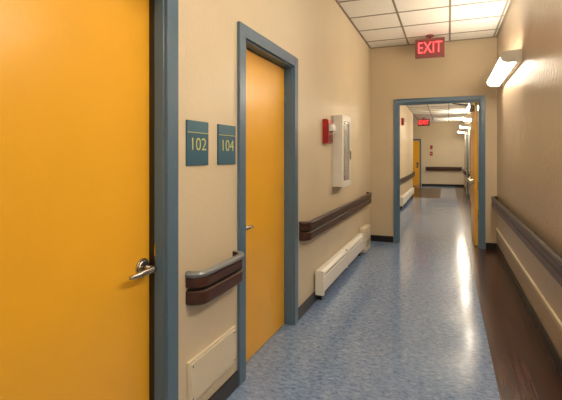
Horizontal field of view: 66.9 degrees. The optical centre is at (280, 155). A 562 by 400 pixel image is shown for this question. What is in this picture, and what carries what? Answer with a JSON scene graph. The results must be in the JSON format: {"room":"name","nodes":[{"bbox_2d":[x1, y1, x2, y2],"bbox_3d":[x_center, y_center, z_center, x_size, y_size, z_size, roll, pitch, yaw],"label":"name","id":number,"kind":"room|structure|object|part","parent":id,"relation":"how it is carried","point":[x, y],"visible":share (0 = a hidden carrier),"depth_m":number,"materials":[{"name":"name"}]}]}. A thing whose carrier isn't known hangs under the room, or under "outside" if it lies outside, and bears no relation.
{"room":"hospital interior","nodes":[
{"label":"hospital interior","id":0,"kind":"room"},
{"bbox_2d":[178,0,412,399],"bbox_3d":[0.014,-0.190,7.139,2.805,3.180,19.300,0,0,21],"label":"wall","id":1,"kind":"structure","parent":0,"point":[333,57],"depth_m":2.81,"materials":[{"name":"paint"}]},
{"bbox_2d":[0,0,148,399],"bbox_3d":[-0.787,0.335,1.513,0.042,2.114,0.924,0,0,21],"label":"leaf","id":2,"kind":"object","parent":1,"relation":"attached to","point":[74,74],"visible":1,"depth_m":1.54,"materials":[{"name":"orange wood"}]},
{"bbox_2d":[129,258,156,279],"bbox_3d":[-0.599,0.495,1.828,0.079,0.081,0.176,0,0,21],"label":"door handle","id":3,"kind":"object","parent":2,"relation":"attached to","point":[143,268],"depth_m":1.85,"materials":[{"name":"metal"}]},
{"bbox_2d":[149,0,155,399],"bbox_3d":[-0.602,0.336,1.940,0.070,2.128,0.004,0,0,21],"label":"weatherstrip","id":4,"kind":"object","parent":1,"relation":"attached to","point":[152,247],"visible":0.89,"depth_m":1.93,"materials":[{"name":"rubber"}]},
{"bbox_2d":[154,0,177,399],"bbox_3d":[-0.760,0.291,1.502,0.164,2.227,1.120,0,0,21],"label":"frame","id":5,"kind":"object","parent":1,"relation":"attached to","point":[165,11],"visible":0.53,"depth_m":1.92,"materials":[{"name":"metal"}]},
{"bbox_2d":[186,120,208,165],"bbox_3d":[-0.425,-0.065,2.171,0.010,0.226,0.200,0,0,21],"label":"number sign","id":6,"kind":"object","parent":1,"relation":"attached to","point":[197,133],"visible":1,"depth_m":2.16,"materials":[{"name":"teal plastic"}]},
{"bbox_2d":[186,325,235,399],"bbox_3d":[-0.363,1.125,2.313,0.022,0.220,0.500,0,0,21],"label":"access panel","id":7,"kind":"object","parent":1,"relation":"attached to","point":[203,370],"visible":1,"depth_m":2.26,"materials":[{"name":"beige metal"}]},
{"bbox_2d":[185,250,243,305],"bbox_3d":[-0.329,0.650,2.299,0.096,0.170,0.528,0,0,21],"label":"handrail","id":8,"kind":"object","parent":1,"relation":"attached to","point":[203,286],"visible":1,"depth_m":2.16,"materials":[{"name":"wood"}]},
{"bbox_2d":[217,124,235,164],"bbox_3d":[-0.313,-0.065,2.457,0.010,0.226,0.205,0,0,21],"label":"number sign","id":9,"kind":"object","parent":1,"relation":"attached to","point":[226,134],"visible":1,"depth_m":2.44,"materials":[{"name":"teal plastic"}]},
{"bbox_2d":[246,49,283,361],"bbox_3d":[-0.155,0.335,3.123,0.042,2.114,0.884,0,0,21],"label":"leaf","id":10,"kind":"object","parent":1,"relation":"attached to","point":[264,79],"visible":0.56,"depth_m":3.15,"materials":[{"name":"orange wood"}]},
{"bbox_2d":[237,21,297,385],"bbox_3d":[-0.128,0.291,3.112,0.164,2.227,1.080,0,0,21],"label":"frame","id":11,"kind":"object","parent":1,"relation":"attached to","point":[249,39],"visible":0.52,"depth_m":3.11,"materials":[{"name":"metal"}]},
{"bbox_2d":[284,96,285,300],"bbox_3d":[0.032,0.350,3.524,0.013,1.700,0.014,0,0,21],"label":"hinges","id":12,"kind":"object","parent":1,"relation":"attached to","point":[284,96],"visible":1,"depth_m":3.52,"materials":[{"name":"silver metal"}]},
{"bbox_2d":[208,235,370,399],"bbox_3d":[-0.362,1.350,2.329,0.012,0.100,10.070,0,0,21],"label":"baseboard","id":13,"kind":"structure","parent":1,"relation":"attached to","point":[231,384],"depth_m":2.52,"materials":[{"name":"black rubber"}]},
{"bbox_2d":[323,119,335,143],"bbox_3d":[0.507,-0.255,4.421,0.100,0.250,0.200,0,0,21],"label":"fire alarm strobe","id":14,"kind":"object","parent":1,"relation":"attached to","point":[329,127],"visible":1,"depth_m":4.34,"materials":[{"name":"red plastic"}]},
{"bbox_2d":[299,192,371,240],"bbox_3d":[0.799,0.650,5.171,0.096,0.170,3.298,0,0,21],"label":"handrail","id":15,"kind":"object","parent":1,"relation":"attached to","point":[309,230],"visible":1,"depth_m":4.29,"materials":[{"name":"wood"}]},
{"bbox_2d":[332,115,350,186],"bbox_3d":[0.705,-0.055,4.891,0.128,0.807,0.432,0,0,21],"label":"upper cabinet","id":16,"kind":"object","parent":1,"relation":"attached to","point":[341,145],"visible":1,"depth_m":4.71,"materials":[{"name":"white metal"}]},
{"bbox_3d":[0.750,-0.055,4.873,0.031,0.807,0.432,0,0,21],"label":"door frame","id":17,"kind":"part","parent":16,"relation":"part of","materials":[{"name":"white metal"}]},
{"bbox_2d":[400,172,414,184],"bbox_3d":[3.229,0.655,11.355,0.096,0.160,8.708,0,0,21],"label":"handrail","id":18,"kind":"object","parent":1,"relation":"attached to","point":[408,177],"visible":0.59,"depth_m":12.34,"materials":[{"name":"wood"}]},
{"bbox_2d":[227,186,561,399],"bbox_3d":[1.746,1.425,8.984,5.000,0.050,24.320,0,0,21],"label":"floor","id":19,"kind":"structure","parent":0,"point":[431,314],"depth_m":3.33,"materials":[{"name":"blue speckled vinyl"},{"name":"brown plank"}]},
{"bbox_2d":[315,233,364,299],"bbox_3d":[0.758,1.248,5.048,0.083,0.303,2.150,0,0,21],"label":"baseboard heater","id":20,"kind":"object","parent":19,"relation":"on","point":[325,275],"visible":1,"depth_m":4.62,"materials":[{"name":"white metal"}]},
{"bbox_2d":[359,224,369,252],"bbox_3d":[1.240,1.210,6.260,0.093,0.340,0.440,0,0,21],"label":"cover","id":21,"kind":"object","parent":19,"relation":"on","point":[365,228],"visible":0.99,"depth_m":6.18,"materials":[{"name":"beige metal"}]},
{"bbox_2d":[400,187,413,208],"bbox_3d":[3.912,1.248,13.075,0.083,0.303,4.000,0,0,21],"label":"baseboard heater","id":22,"kind":"object","parent":19,"relation":"on","point":[403,199],"visible":0.96,"depth_m":12.19,"materials":[{"name":"white metal"}]},
{"bbox_2d":[335,0,511,48],"bbox_3d":[0.503,-1.804,1.984,2.195,0.072,10.380,0,0,21],"label":"ceiling","id":23,"kind":"structure","parent":0,"point":[380,23],"depth_m":5.50,"materials":[{"name":"tile"}]},
{"bbox_2d":[415,34,444,58],"bbox_3d":[2.197,-1.615,6.276,0.410,0.330,0.120,0,0,21],"label":"exit sign","id":24,"kind":"object","parent":23,"relation":"hanging from","point":[430,47],"visible":1,"depth_m":6.25,"materials":[{"name":"red plastic"}]},
{"bbox_2d":[370,37,496,248],"bbox_3d":[2.373,-0.190,6.744,2.195,3.180,0.150,0,0,21],"label":"wall","id":25,"kind":"structure","parent":0,"point":[466,67],"depth_m":6.76,"materials":[{"name":"paint"}]},
{"bbox_2d":[371,235,495,249],"bbox_3d":[2.344,1.350,6.669,1.851,0.100,0.012,0,0,21],"label":"baseboard","id":26,"kind":"structure","parent":25,"relation":"attached to","point":[491,246],"depth_m":6.90,"materials":[{"name":"black rubber"}]},
{"bbox_2d":[394,95,484,248],"bbox_3d":[2.476,0.243,6.704,1.339,2.314,0.190,0,0,21],"label":"frame","id":27,"kind":"object","parent":25,"relation":"attached to","point":[480,99],"visible":1,"depth_m":6.53,"materials":[{"name":"metal"}]},
{"bbox_2d":[471,102,477,245],"bbox_3d":[3.230,0.280,7.103,0.044,2.220,1.095,0,0,21],"label":"leaf","id":28,"kind":"object","parent":25,"relation":"attached to","point":[474,115],"visible":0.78,"depth_m":6.66,"materials":[{"name":"orange wood"}]},
{"bbox_2d":[452,103,473,111],"bbox_3d":[2.963,-0.780,6.763,0.472,0.120,0.204,0,0,-30],"label":"door closer","id":29,"kind":"object","parent":28,"relation":"attached to","point":[471,108],"depth_m":6.73,"materials":[{"name":"metal"}]},
{"bbox_2d":[467,177,473,183],"bbox_3d":[3.182,0.410,7.136,0.070,0.080,0.870,0,0,21],"label":"door handle","id":30,"kind":"object","parent":28,"relation":"attached to","point":[469,179],"visible":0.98,"depth_m":6.75,"materials":[{"name":"metal"}]},
{"bbox_2d":[406,103,468,122],"bbox_3d":[3.644,-1.587,13.814,5.000,0.066,13.940,0,0,21],"label":"ceiling","id":31,"kind":"structure","parent":0,"point":[450,112],"depth_m":15.24,"materials":[{"name":"tile"}]},
{"bbox_2d":[418,118,429,125],"bbox_3d":[5.808,-1.390,17.299,0.460,0.340,0.120,0,0,21],"label":"exit sign","id":32,"kind":"object","parent":31,"relation":"hanging from","point":[421,122],"visible":1,"depth_m":17.27,"materials":[{"name":"red plastic"}]},
{"bbox_2d":[413,122,463,185],"bbox_3d":[6.164,-0.080,20.227,4.680,2.960,0.160,0,0,21],"label":"wall","id":33,"kind":"structure","parent":0,"point":[448,144],"depth_m":19.65,"materials":[{"name":"paint"}]},
{"bbox_2d":[413,141,419,185],"bbox_3d":[6.098,0.333,20.156,0.904,2.115,0.020,0,0,21],"label":"leaf","id":34,"kind":"object","parent":33,"relation":"attached to","point":[416,144],"visible":0.36,"depth_m":20.03,"materials":[{"name":"orange wood"}]},
{"bbox_2d":[413,139,420,185],"bbox_3d":[6.096,0.298,20.151,1.050,2.204,0.030,0,0,21],"label":"frame","id":35,"kind":"object","parent":33,"relation":"attached to","point":[413,139],"visible":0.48,"depth_m":19.96,"materials":[{"name":"metal"}]},
{"bbox_2d":[422,184,463,186],"bbox_3d":[7.453,1.350,19.628,1.818,0.100,0.012,0,0,21],"label":"baseboard","id":36,"kind":"structure","parent":33,"relation":"attached to","point":[450,185],"depth_m":19.58,"materials":[{"name":"black rubber"}]},
{"bbox_2d":[426,167,461,170],"bbox_3d":[7.479,0.590,19.568,1.578,0.180,0.103,0,0,21],"label":"handrail","id":37,"kind":"object","parent":33,"relation":"attached to","point":[427,168],"visible":1,"depth_m":19.52,"materials":[{"name":"brown wood"}]},
{"bbox_2d":[464,0,561,358],"bbox_3d":[4.028,-0.190,8.173,0.160,3.180,24.160,0,0,21],"label":"wall","id":38,"kind":"structure","parent":0,"point":[529,104],"depth_m":3.63,"materials":[{"name":"paint"}]},
{"bbox_2d":[458,129,465,132],"bbox_3d":[7.580,-1.040,17.839,0.296,0.130,0.950,0,0,21],"label":"wall light","id":39,"kind":"object","parent":38,"relation":"attached to","point":[459,130],"visible":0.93,"depth_m":17.42,"materials":[{"name":"white plastic"}]},
{"bbox_2d":[460,123,469,128],"bbox_3d":[6.373,-1.040,14.767,0.296,0.130,0.950,0,0,21],"label":"wall light","id":40,"kind":"object","parent":38,"relation":"attached to","point":[464,125],"visible":0.98,"depth_m":14.34,"materials":[{"name":"white plastic"}]},
{"bbox_2d":[462,114,470,120],"bbox_3d":[5.130,-1.040,11.603,0.296,0.130,0.950,0,0,21],"label":"wall light","id":41,"kind":"object","parent":38,"relation":"attached to","point":[467,117],"visible":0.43,"depth_m":11.20,"materials":[{"name":"white plastic"}]},
{"bbox_2d":[466,137,466,192],"bbox_3d":[6.815,0.332,15.534,0.034,2.117,0.894,0,0,21],"label":"leaf","id":42,"kind":"object","parent":38,"relation":"attached to","point":[466,137],"visible":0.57,"depth_m":15.91,"materials":[{"name":"orange wood"}]},
{"bbox_2d":[466,133,468,195],"bbox_3d":[6.808,0.298,15.537,0.050,2.203,1.040,0,0,21],"label":"frame","id":43,"kind":"object","parent":38,"relation":"attached to","point":[467,134],"visible":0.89,"depth_m":15.06,"materials":[{"name":"metal"}]},
{"bbox_2d":[487,49,521,86],"bbox_3d":[2.573,-0.990,4.952,0.192,0.130,1.600,0,0,21],"label":"wall light","id":44,"kind":"object","parent":38,"relation":"attached to","point":[509,61],"visible":1,"depth_m":4.53,"materials":[{"name":"white plastic"}]},
{"bbox_2d":[488,59,515,85],"bbox_3d":[2.552,-0.990,4.960,0.135,0.110,1.560,0,0,21],"label":"diffuser","id":45,"kind":"object","parent":44,"relation":"attached to","point":[503,69],"depth_m":4.77,"materials":[{"name":"white plastic"}]},
{"bbox_3d":[2.639,-0.990,4.926,0.050,0.130,1.600,0,0,21],"label":"plate","id":46,"kind":"part","parent":44,"relation":"part of","materials":[{"name":"beige metal"}]},
{"bbox_2d":[491,196,561,286],"bbox_3d":[1.407,0.667,1.854,0.096,0.155,9.488,0,0,21],"label":"handrail","id":47,"kind":"object","parent":38,"relation":"attached to","point":[546,256],"visible":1,"depth_m":3.16,"materials":[{"name":"metal"}]},
{"bbox_2d":[496,243,561,376],"bbox_3d":[1.371,1.350,1.648,0.012,0.100,10.070,0,0,21],"label":"baseboard","id":48,"kind":"structure","parent":38,"relation":"attached to","point":[553,352],"depth_m":3.48,"materials":[{"name":"brown rubber"}]},
{"bbox_2d":[496,228,561,330],"bbox_3d":[1.364,1.083,1.640,0.020,0.035,10.050,0,0,21],"label":"trim","id":49,"kind":"structure","parent":38,"relation":"attached to","point":[551,311],"depth_m":3.47,"materials":[{"name":"beige wood"}]},
{"bbox_3d":[5.711,0.298,12.744,0.049,2.203,1.040,0,0,21],"label":"frame","id":50,"kind":"object","parent":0,"visible":0},
{"bbox_2d":[470,132,470,200],"bbox_3d":[5.718,0.332,12.742,0.034,2.117,0.894,0,0,21],"label":"leaf","id":51,"kind":"object","parent":50,"relation":"attached to","point":[470,132],"visible":0.21,"depth_m":13.08,"materials":[{"name":"orange wood"}]}
]}

